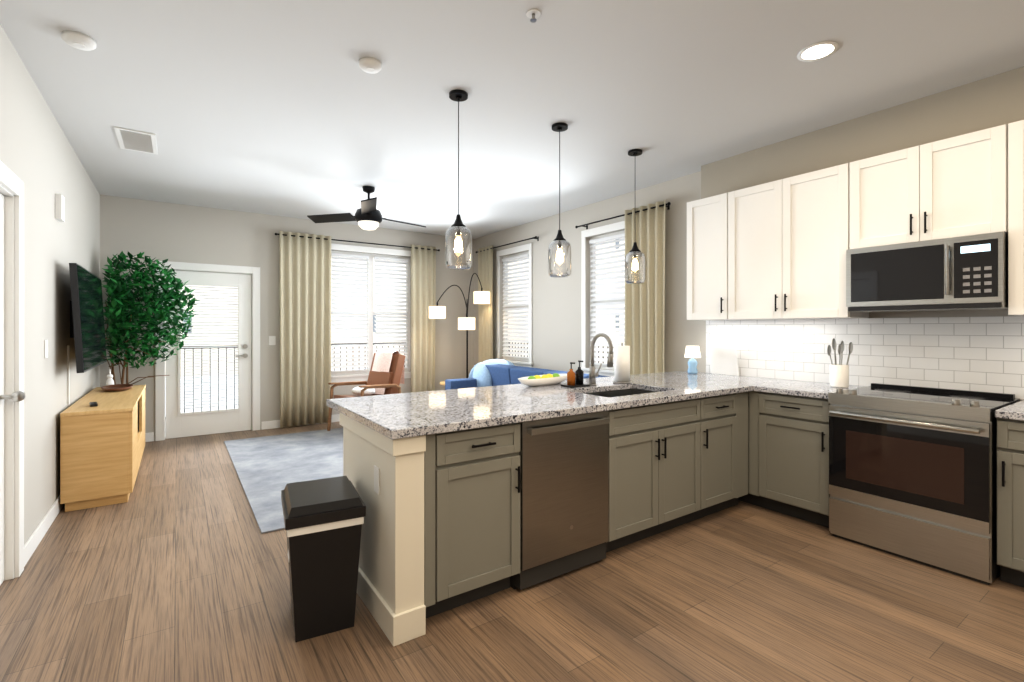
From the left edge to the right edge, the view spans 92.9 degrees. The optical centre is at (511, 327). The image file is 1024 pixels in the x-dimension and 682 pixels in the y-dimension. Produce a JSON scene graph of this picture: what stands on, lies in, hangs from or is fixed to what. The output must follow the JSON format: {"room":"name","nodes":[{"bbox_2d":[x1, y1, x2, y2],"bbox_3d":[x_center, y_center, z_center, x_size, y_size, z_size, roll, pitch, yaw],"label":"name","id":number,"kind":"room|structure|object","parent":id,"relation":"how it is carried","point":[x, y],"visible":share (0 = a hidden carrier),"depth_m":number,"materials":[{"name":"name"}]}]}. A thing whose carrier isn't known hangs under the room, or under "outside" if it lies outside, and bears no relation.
{"room":"living room and kitchen","nodes":[
{"label":"living room and kitchen","id":0,"kind":"room"},
{"bbox_2d":[0,24,99,544],"bbox_3d":[-2.131,-0.080,1.700,0.150,2.840,9.080,0,0,-35],"label":"wall","id":1,"kind":"structure","parent":0,"point":[39,158],"depth_m":3.20,"materials":[{"name":"grey paint"}]},
{"bbox_2d":[0,160,23,580],"bbox_3d":[-2.486,0.268,2.233,0.170,2.145,1.010,0,0,-35],"label":"door frame","id":2,"kind":"structure","parent":1,"relation":"attached to","point":[11,187],"depth_m":2.60,"materials":[{"name":"white wood"}]},
{"bbox_2d":[0,194,25,584],"bbox_3d":[-2.439,0.319,2.265,0.133,2.030,0.792,0,0,-35],"label":"hall door","id":3,"kind":"structure","parent":1,"relation":"in","point":[17,396],"depth_m":2.54,"materials":[{"name":"white"}]},
{"bbox_2d":[24,495,63,566],"bbox_3d":[-3.678,1.288,4.095,0.014,0.105,3.380,0,0,-34],"label":"baseboard","id":4,"kind":"structure","parent":1,"relation":"attached to","point":[38,534],"depth_m":3.07,"materials":[{"name":"white wood"}]},
{"bbox_2d":[44,340,47,357],"bbox_3d":[-3.086,0.140,3.227,0.005,0.120,0.080,0,0,-34],"label":"light switch","id":5,"kind":"object","parent":1,"relation":"attached to","point":[45,341],"depth_m":3.21,"materials":[{"name":"white plastic"}]},
{"bbox_2d":[55,193,64,221],"bbox_3d":[-3.279,-0.870,3.532,0.034,0.180,0.120,0,0,-34],"label":"door chime","id":6,"kind":"object","parent":1,"relation":"attached to","point":[59,207],"depth_m":3.49,"materials":[{"name":"white plastic"}]},
{"bbox_2d":[67,345,69,404],"bbox_3d":[-3.522,0.375,3.866,0.011,0.470,0.025,0,0,-35],"label":"cable","id":7,"kind":"object","parent":1,"relation":"attached to","point":[68,374],"visible":1,"depth_m":3.86,"materials":[{"name":"white plastic"}]},
{"bbox_2d":[69,263,106,372],"bbox_3d":[-3.590,-0.070,4.095,0.155,0.801,1.400,0,0,-35],"label":"wall-mounted tv","id":8,"kind":"object","parent":1,"relation":"attached to","point":[87,330],"visible":1,"depth_m":3.84,"materials":[{"name":"black plastic"}]},
{"bbox_2d":[102,251,199,384],"bbox_3d":[-3.934,0.249,5.318,0.903,2.181,0.966,0,0,-35],"label":"ficus plant","id":9,"kind":"object","parent":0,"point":[119,314],"visible":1,"depth_m":5.21,"materials":[{"name":"green plant"}]},
{"bbox_2d":[100,195,473,440],"bbox_3d":[-2.685,-0.080,6.919,5.150,2.840,0.150,0,0,-35],"label":"wall","id":10,"kind":"structure","parent":0,"point":[170,232],"depth_m":6.40,"materials":[{"name":"grey paint"}]},
{"bbox_2d":[145,432,153,441],"bbox_3d":[-4.423,1.288,5.625,0.460,0.105,0.014,0,0,-34],"label":"baseboard","id":11,"kind":"structure","parent":10,"relation":"attached to","point":[149,437],"depth_m":5.73,"materials":[{"name":"white wood"}]},
{"bbox_2d":[155,261,259,440],"bbox_3d":[-3.805,0.273,6.138,1.110,2.135,0.168,0,0,-35],"label":"door frame","id":12,"kind":"structure","parent":10,"relation":"attached to","point":[254,272],"depth_m":6.27,"materials":[{"name":"white wood"}]},
{"bbox_2d":[166,270,250,438],"bbox_3d":[-3.780,0.319,6.101,0.912,2.030,0.098,0,0,-35],"label":"patio door","id":13,"kind":"structure","parent":10,"relation":"in","point":[184,424],"depth_m":6.13,"materials":[{"name":"white"}]},
{"bbox_2d":[269,336,275,344],"bbox_3d":[-3.188,0.170,6.477,0.080,0.120,0.008,0,0,-34],"label":"light switch","id":14,"kind":"object","parent":10,"relation":"attached to","point":[272,339],"depth_m":6.48,"materials":[{"name":"white plastic"}]},
{"bbox_2d":[261,414,339,429],"bbox_3d":[-1.975,1.288,7.307,3.200,0.105,0.014,0,0,-34],"label":"baseboard","id":15,"kind":"structure","parent":10,"relation":"attached to","point":[335,418],"depth_m":6.49,"materials":[{"name":"white wood"}]},
{"bbox_2d":[275,231,439,427],"bbox_3d":[-2.150,0.020,7.103,2.392,2.600,0.150,0,0,-35],"label":"curtain","id":16,"kind":"object","parent":10,"relation":"attached to","point":[305,320],"visible":0.9,"depth_m":6.68,"materials":[{"name":"beige fabric"}]},
{"bbox_2d":[331,243,410,381],"bbox_3d":[-2.106,-0.207,7.277,1.420,1.975,0.155,0,0,-35],"label":"window","id":17,"kind":"structure","parent":10,"relation":"in","point":[359,374],"depth_m":7.24,"materials":[{"name":"white"}]},
{"bbox_2d":[0,422,1023,681],"bbox_3d":[-0.071,1.390,3.116,5.150,0.100,9.380,0,0,-35],"label":"floor","id":18,"kind":"structure","parent":0,"point":[174,568],"depth_m":2.29,"materials":[{"name":"brown wood"}]},
{"bbox_2d":[60,385,145,511],"bbox_3d":[-3.606,0.978,4.387,0.414,0.725,1.872,0,0,-35],"label":"tv stand","id":19,"kind":"object","parent":18,"relation":"on","point":[102,445],"visible":1,"depth_m":3.65,"materials":[{"name":"brown wood"}]},
{"bbox_2d":[89,402,97,406],"bbox_3d":[-3.312,0.605,3.855,0.045,0.018,0.170,0,0,-42],"label":"remote control","id":20,"kind":"object","parent":19,"relation":"on","point":[93,404],"visible":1,"depth_m":3.80,"materials":[{"name":"black plastic"}]},
{"bbox_2d":[105,369,113,385],"bbox_3d":[-4.121,0.518,4.992,0.072,0.192,0.072,0,0,-35],"label":"bunny figurine","id":21,"kind":"object","parent":19,"relation":"on","point":[109,380],"visible":0.9,"depth_m":4.97,"materials":[{"name":"white ceramic"}]},
{"bbox_2d":[101,384,132,390],"bbox_3d":[-3.908,0.596,4.823,0.248,0.036,0.446,0,0,-35],"label":"decor","id":22,"kind":"object","parent":19,"relation":"on","point":[118,387],"visible":1,"depth_m":4.83,"materials":[{"name":"brown wood"}]},
{"bbox_2d":[224,428,342,533],"bbox_3d":[-1.285,1.334,5.279,2.960,0.010,3.100,0,0,-35],"label":"rug","id":23,"kind":"object","parent":18,"relation":"on","point":[268,469],"visible":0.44,"depth_m":4.77,"materials":[{"name":"fabric"}]},
{"bbox_2d":[327,350,404,430],"bbox_3d":[-1.863,0.816,6.417,0.650,1.008,0.888,0,0,33],"label":"armchair","id":24,"kind":"object","parent":23,"relation":"on","point":[386,375],"visible":0.71,"depth_m":6.48,"materials":[{"name":"brown leather"}]},
{"bbox_2d":[445,359,610,389],"bbox_3d":[0.142,0.889,6.077,0.996,0.878,2.560,0,0,-35],"label":"sofa","id":25,"kind":"object","parent":23,"relation":"on","point":[493,372],"visible":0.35,"depth_m":6.66,"materials":[{"name":"blue fabric"}]},
{"bbox_2d":[468,359,515,389],"bbox_3d":[-0.253,0.735,6.995,0.606,0.570,0.600,0,0,-34],"label":"throw","id":26,"kind":"object","parent":25,"relation":"on","point":[483,374],"depth_m":6.80,"materials":[{"name":"fabric"}]},
{"bbox_2d":[281,476,365,641],"bbox_3d":[-0.885,1.048,2.265,0.324,0.585,0.409,0,0,-27],"label":"trash can","id":27,"kind":"object","parent":18,"relation":"on","point":[323,520],"visible":1,"depth_m":2.12,"materials":[{"name":"black plastic"}]},
{"bbox_2d":[340,413,425,646],"bbox_3d":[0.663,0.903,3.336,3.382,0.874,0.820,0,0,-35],"label":"peninsula end panel","id":28,"kind":"object","parent":18,"relation":"on","point":[384,474],"visible":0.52,"depth_m":2.13,"materials":[{"name":"beige"}]},
{"bbox_2d":[429,273,489,377],"bbox_3d":[-0.808,0.242,7.393,0.870,2.195,0.775,0,0,-35],"label":"arc floor lamp","id":29,"kind":"object","parent":18,"relation":"on","point":[466,323],"visible":0.96,"depth_m":7.31,"materials":[{"name":"white fabric"}]},
{"bbox_2d":[424,423,519,617],"bbox_3d":[-0.344,0.903,2.543,0.516,0.874,0.624,0,0,-35],"label":"base cabinet","id":30,"kind":"object","parent":18,"relation":"on","point":[472,476],"depth_m":2.28,"materials":[{"name":"grey wood"}]},
{"bbox_2d":[326,371,773,439],"bbox_3d":[0.599,0.445,3.418,3.397,0.039,1.079,0,0,-34],"label":"countertop","id":31,"kind":"structure","parent":30,"relation":"on","point":[400,415],"depth_m":2.81,"materials":[{"name":"stone"}]},
{"bbox_2d":[518,373,566,385],"bbox_3d":[0.247,0.386,3.650,0.559,0.075,0.217,0,0,-35],"label":"fruit tray","id":32,"kind":"object","parent":31,"relation":"on","point":[546,379],"visible":1,"depth_m":3.56,"materials":[{"name":"white ceramic"}]},
{"bbox_2d":[561,360,589,387],"bbox_3d":[0.460,0.331,3.535,0.180,0.185,0.110,0,0,-35],"label":"bottles","id":33,"kind":"object","parent":31,"relation":"on","point":[575,379],"visible":1,"depth_m":3.51,"materials":[{"name":"black plastic"}]},
{"bbox_2d":[588,333,612,385],"bbox_3d":[0.664,0.231,3.546,0.113,0.386,0.237,0,0,-35],"label":"faucet","id":34,"kind":"object","parent":31,"relation":"on","point":[593,375],"visible":0.98,"depth_m":3.58,"materials":[{"name":"silver metal"}]},
{"bbox_2d":[585,389,653,397],"bbox_3d":[0.755,0.575,3.344,0.714,0.220,0.444,0,0,-35],"label":"sink basin","id":35,"kind":"object","parent":31,"relation":"in","point":[616,393],"visible":0.08,"depth_m":3.62,"materials":[{"name":"silver metal"}]},
{"bbox_2d":[613,343,630,383],"bbox_3d":[0.848,0.269,3.747,0.140,0.310,0.140,0,0,-35],"label":"paper towel roll","id":36,"kind":"object","parent":31,"relation":"on","point":[621,364],"visible":1,"depth_m":3.70,"materials":[{"name":"white paper"}]},
{"bbox_2d":[684,346,700,373],"bbox_3d":[1.672,0.296,4.508,0.144,0.255,0.144,0,0,-35],"label":"light","id":37,"kind":"object","parent":31,"relation":"on","point":[692,352],"visible":1,"depth_m":4.47,"materials":[{"name":"blue ceramic"}]},
{"bbox_2d":[708,346,738,375],"bbox_3d":[1.909,0.297,4.398,0.063,0.256,0.270,0,0,-35],"label":"sign card","id":38,"kind":"object","parent":31,"relation":"on","point":[723,360],"visible":0.98,"depth_m":4.39,"materials":[{"name":"white paper"}]},
{"bbox_2d":[510,411,609,589],"bbox_3d":[0.142,0.904,2.836,0.608,0.872,0.642,0,0,-35],"label":"dishwasher","id":39,"kind":"object","parent":18,"relation":"on","point":[564,494],"visible":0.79,"depth_m":2.58,"materials":[{"name":"silver metal"}]},
{"bbox_2d":[606,409,619,551],"bbox_3d":[0.122,0.903,2.863,0.733,0.874,0.624,0,0,-35],"label":"base cabinet","id":40,"kind":"object","parent":18,"relation":"on","point":[613,543],"depth_m":2.81,"materials":[{"name":"grey wood"}]},
{"bbox_2d":[620,397,707,546],"bbox_3d":[0.758,0.903,3.301,0.927,0.874,0.624,0,0,-35],"label":"base cabinet","id":41,"kind":"object","parent":18,"relation":"on","point":[675,464],"depth_m":3.06,"materials":[{"name":"grey wood"}]},
{"bbox_2d":[708,393,739,514],"bbox_3d":[1.246,0.903,3.636,0.487,0.874,0.624,0,0,-35],"label":"base cabinet","id":42,"kind":"object","parent":18,"relation":"on","point":[723,410],"depth_m":3.44,"materials":[{"name":"grey wood"}]},
{"bbox_2d":[740,392,747,496],"bbox_3d":[1.499,0.903,3.810,0.239,0.874,0.624,0,0,-35],"label":"base cabinet","id":43,"kind":"object","parent":18,"relation":"on","point":[743,395],"depth_m":3.58,"materials":[{"name":"grey wood"}]},
{"bbox_2d":[738,391,1023,587],"bbox_3d":[2.450,0.903,3.140,0.657,0.874,2.785,0,0,-35],"label":"base cabinet","id":44,"kind":"object","parent":18,"relation":"on","point":[788,454],"visible":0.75,"depth_m":3.30,"materials":[{"name":"grey wood"}]},
{"bbox_2d":[754,379,865,398],"bbox_3d":[2.172,0.445,3.540,0.667,0.039,0.502,0,0,-34],"label":"countertop","id":45,"kind":"structure","parent":44,"relation":"on","point":[780,386],"depth_m":3.47,"materials":[{"name":"stone"}]},
{"bbox_2d":[827,338,852,387],"bbox_3d":[2.354,0.249,3.486,0.153,0.350,0.151,0,0,-35],"label":"utensil crock","id":46,"kind":"object","parent":45,"relation":"on","point":[839,375],"visible":1,"depth_m":3.45,"materials":[{"name":"white ceramic"}]},
{"bbox_2d":[995,400,1023,420],"bbox_3d":[3.002,0.445,2.349,0.647,0.039,0.854,0,0,-34],"label":"countertop","id":47,"kind":"structure","parent":44,"relation":"on","point":[1015,411],"depth_m":2.50,"materials":[{"name":"stone"}]},
{"bbox_2d":[828,383,1019,584],"bbox_3d":[2.494,0.863,2.989,0.721,0.955,0.758,0,0,-35],"label":"range","id":48,"kind":"object","parent":18,"relation":"on","point":[912,473],"visible":0.98,"depth_m":2.77,"materials":[{"name":"silver metal"}]},
{"bbox_2d":[0,0,1023,238],"bbox_3d":[-0.071,-1.533,3.116,5.150,0.134,9.380,0,0,-35],"label":"ceiling","id":49,"kind":"structure","parent":0,"point":[289,108],"depth_m":3.04,"materials":[{"name":"white paint"}]},
{"bbox_2d":[61,30,95,50],"bbox_3d":[-2.242,-1.481,2.522,0.136,0.038,0.136,0,0,-35],"label":"smoke detector","id":50,"kind":"object","parent":49,"relation":"attached to","point":[79,40],"visible":1,"depth_m":2.49,"materials":[{"name":"white plastic"}]},
{"bbox_2d":[114,127,157,154],"bbox_3d":[-3.009,-1.495,3.912,0.250,0.010,0.520,0,0,-35],"label":"ceiling vent","id":51,"kind":"object","parent":49,"relation":"in","point":[135,140],"visible":0.98,"depth_m":3.88,"materials":[{"name":"white metal"}]},
{"bbox_2d":[307,186,425,230],"bbox_3d":[-1.425,-1.270,5.207,1.223,0.460,1.258,0,0,-35],"label":"ceiling fan","id":52,"kind":"object","parent":49,"relation":"hanging from","point":[368,216],"visible":1,"depth_m":5.16,"materials":[{"name":"black metal"}]},
{"bbox_2d":[359,57,381,73],"bbox_3d":[-0.803,-1.481,2.759,0.124,0.038,0.124,0,0,-35],"label":"smoke detector","id":53,"kind":"object","parent":49,"relation":"attached to","point":[370,65],"visible":0.98,"depth_m":2.73,"materials":[{"name":"white plastic"}]},
{"bbox_2d":[445,89,471,269],"bbox_3d":[-0.343,-0.937,3.123,0.172,1.124,0.172,0,0,-35],"label":"pendant light","id":54,"kind":"object","parent":49,"relation":"hanging from","point":[458,96],"visible":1,"depth_m":3.10,"materials":[{"name":"clear glass"}]},
{"bbox_2d":[548,122,570,277],"bbox_3d":[0.354,-0.937,3.614,0.172,1.124,0.172,0,0,-35],"label":"pendant light","id":55,"kind":"object","parent":49,"relation":"hanging from","point":[559,239],"visible":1,"depth_m":3.59,"materials":[{"name":"clear glass"}]},
{"bbox_2d":[625,149,645,283],"bbox_3d":[1.046,-0.937,4.138,0.172,1.124,0.172,0,0,-35],"label":"pendant light","id":56,"kind":"object","parent":49,"relation":"hanging from","point":[634,251],"visible":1,"depth_m":4.11,"materials":[{"name":"clear glass"}]},
{"bbox_2d":[797,41,838,61],"bbox_3d":[1.657,-1.497,2.641,0.190,0.006,0.190,0,0,-35],"label":"recessed light","id":57,"kind":"object","parent":49,"relation":"in","point":[817,51],"visible":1,"depth_m":2.64,"materials":[{"name":"white"}]},
{"bbox_2d":[474,171,1021,400],"bbox_3d":[1.989,-0.080,4.532,0.150,2.840,9.080,0,0,-35],"label":"wall","id":58,"kind":"structure","parent":0,"point":[556,323],"depth_m":6.07,"materials":[{"name":"grey paint"}]},
{"bbox_2d":[476,236,538,362],"bbox_3d":[-0.100,0.020,7.319,0.134,2.600,1.634,0,0,-35],"label":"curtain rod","id":59,"kind":"object","parent":58,"relation":"attached to","point":[485,311],"visible":0.69,"depth_m":7.68,"materials":[{"name":"beige fabric"}]},
{"bbox_2d":[478,244,493,362],"bbox_3d":[-0.418,0.020,7.738,0.083,2.600,0.492,0,0,-34],"label":"curtain","id":60,"kind":"object","parent":59,"relation":"hanging from","point":[485,255],"depth_m":7.69,"materials":[{"name":"fabric"}]},
{"bbox_2d":[496,243,532,366],"bbox_3d":[0.065,-0.302,7.274,0.155,1.785,0.950,0,0,-35],"label":"window","id":61,"kind":"structure","parent":58,"relation":"in","point":[507,307],"depth_m":7.27,"materials":[{"name":"white"}]},
{"bbox_2d":[581,221,624,375],"bbox_3d":[1.158,-0.302,5.684,0.155,1.785,0.930,0,0,-35],"label":"window","id":62,"kind":"structure","parent":58,"relation":"in","point":[595,302],"depth_m":5.79,"materials":[{"name":"white"}]},
{"bbox_2d":[575,200,670,374],"bbox_3d":[1.202,0.020,5.422,0.137,2.600,1.394,0,0,-35],"label":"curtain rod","id":63,"kind":"object","parent":58,"relation":"attached to","point":[645,300],"visible":0.65,"depth_m":5.10,"materials":[{"name":"beige fabric"}]},
{"bbox_2d":[623,200,665,374],"bbox_3d":[1.395,0.020,5.100,0.091,2.600,0.554,0,0,-34],"label":"curtain","id":64,"kind":"object","parent":63,"relation":"hanging from","point":[644,225],"depth_m":5.10,"materials":[{"name":"fabric"}]},
{"bbox_2d":[687,195,718,319],"bbox_3d":[1.846,-0.600,4.297,0.347,1.060,0.464,0,0,-35],"label":"upper cabinet","id":65,"kind":"object","parent":58,"relation":"attached to","point":[702,214],"depth_m":4.26,"materials":[{"name":"white wood"}]},
{"bbox_2d":[719,159,868,319],"bbox_3d":[2.192,-0.600,3.793,0.347,1.060,1.020,0,0,-35],"label":"upper cabinet","id":66,"kind":"object","parent":58,"relation":"attached to","point":[777,249],"depth_m":3.64,"materials":[{"name":"white wood"}]},
{"bbox_2d":[701,66,1023,198],"bbox_3d":[2.632,-1.316,3.348,0.130,0.368,2.920,0,0,-35],"label":"wall","id":67,"kind":"structure","parent":58,"relation":"attached to","point":[989,102],"depth_m":3.36,"materials":[{"name":"beige paint"}]},
{"bbox_2d":[706,316,1023,399],"bbox_3d":[2.673,0.178,3.394,0.008,0.494,2.950,0,0,-35],"label":"tile backsplash","id":68,"kind":"structure","parent":58,"relation":"attached to","point":[982,354],"depth_m":3.42,"materials":[{"name":"white tile"}]},
{"bbox_2d":[863,123,1010,247],"bbox_3d":[2.662,-0.831,3.109,0.347,0.598,0.768,0,0,-35],"label":"upper cabinet","id":69,"kind":"object","parent":58,"relation":"attached to","point":[957,186],"depth_m":2.93,"materials":[{"name":"white wood"}]},
{"bbox_2d":[846,231,1007,311],"bbox_3d":[2.622,-0.320,3.081,0.442,0.416,0.760,0,0,-35],"label":"microwave","id":70,"kind":"object","parent":69,"relation":"attached to","point":[969,272],"visible":1,"depth_m":2.92,"materials":[{"name":"silver metal"}]},
{"bbox_2d":[1007,120,1023,315],"bbox_3d":[3.002,-0.600,2.615,0.347,1.060,0.557,0,0,-35],"label":"upper cabinet","id":71,"kind":"object","parent":58,"relation":"attached to","point":[1016,236],"depth_m":2.66,"materials":[{"name":"white wood"}]},
{"label":"outside","id":72,"kind":"structure","parent":0,"visible":0},
{"bbox_2d":[165,238,624,377],"bbox_3d":[0.055,-6.655,5.447,30.000,16.010,23.580,0,0,-35],"label":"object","id":73,"kind":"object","parent":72,"point":[601,271],"depth_m":16.03,"materials":[{"name":"white"}]},
{"bbox_3d":[-1.716,1.410,5.686,9.050,0.100,6.980,0,0,-34],"label":"ground","id":74,"kind":"structure","parent":72,"visible":0},
{"bbox_2d":[165,342,508,418],"bbox_3d":[-3.426,0.820,8.431,8.358,1.080,0.058,0,0,-34],"label":"railing","id":75,"kind":"object","parent":74,"relation":"on","point":[334,364],"depth_m":7.69,"materials":[{"name":"black metal"}]},
{"bbox_2d":[509,342,608,362],"bbox_3d":[1.821,0.820,7.998,0.040,1.080,6.600,0,0,-34],"label":"railing","id":76,"kind":"object","parent":74,"relation":"on","point":[512,342],"depth_m":10.26,"materials":[{"name":"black metal"}]}
]}

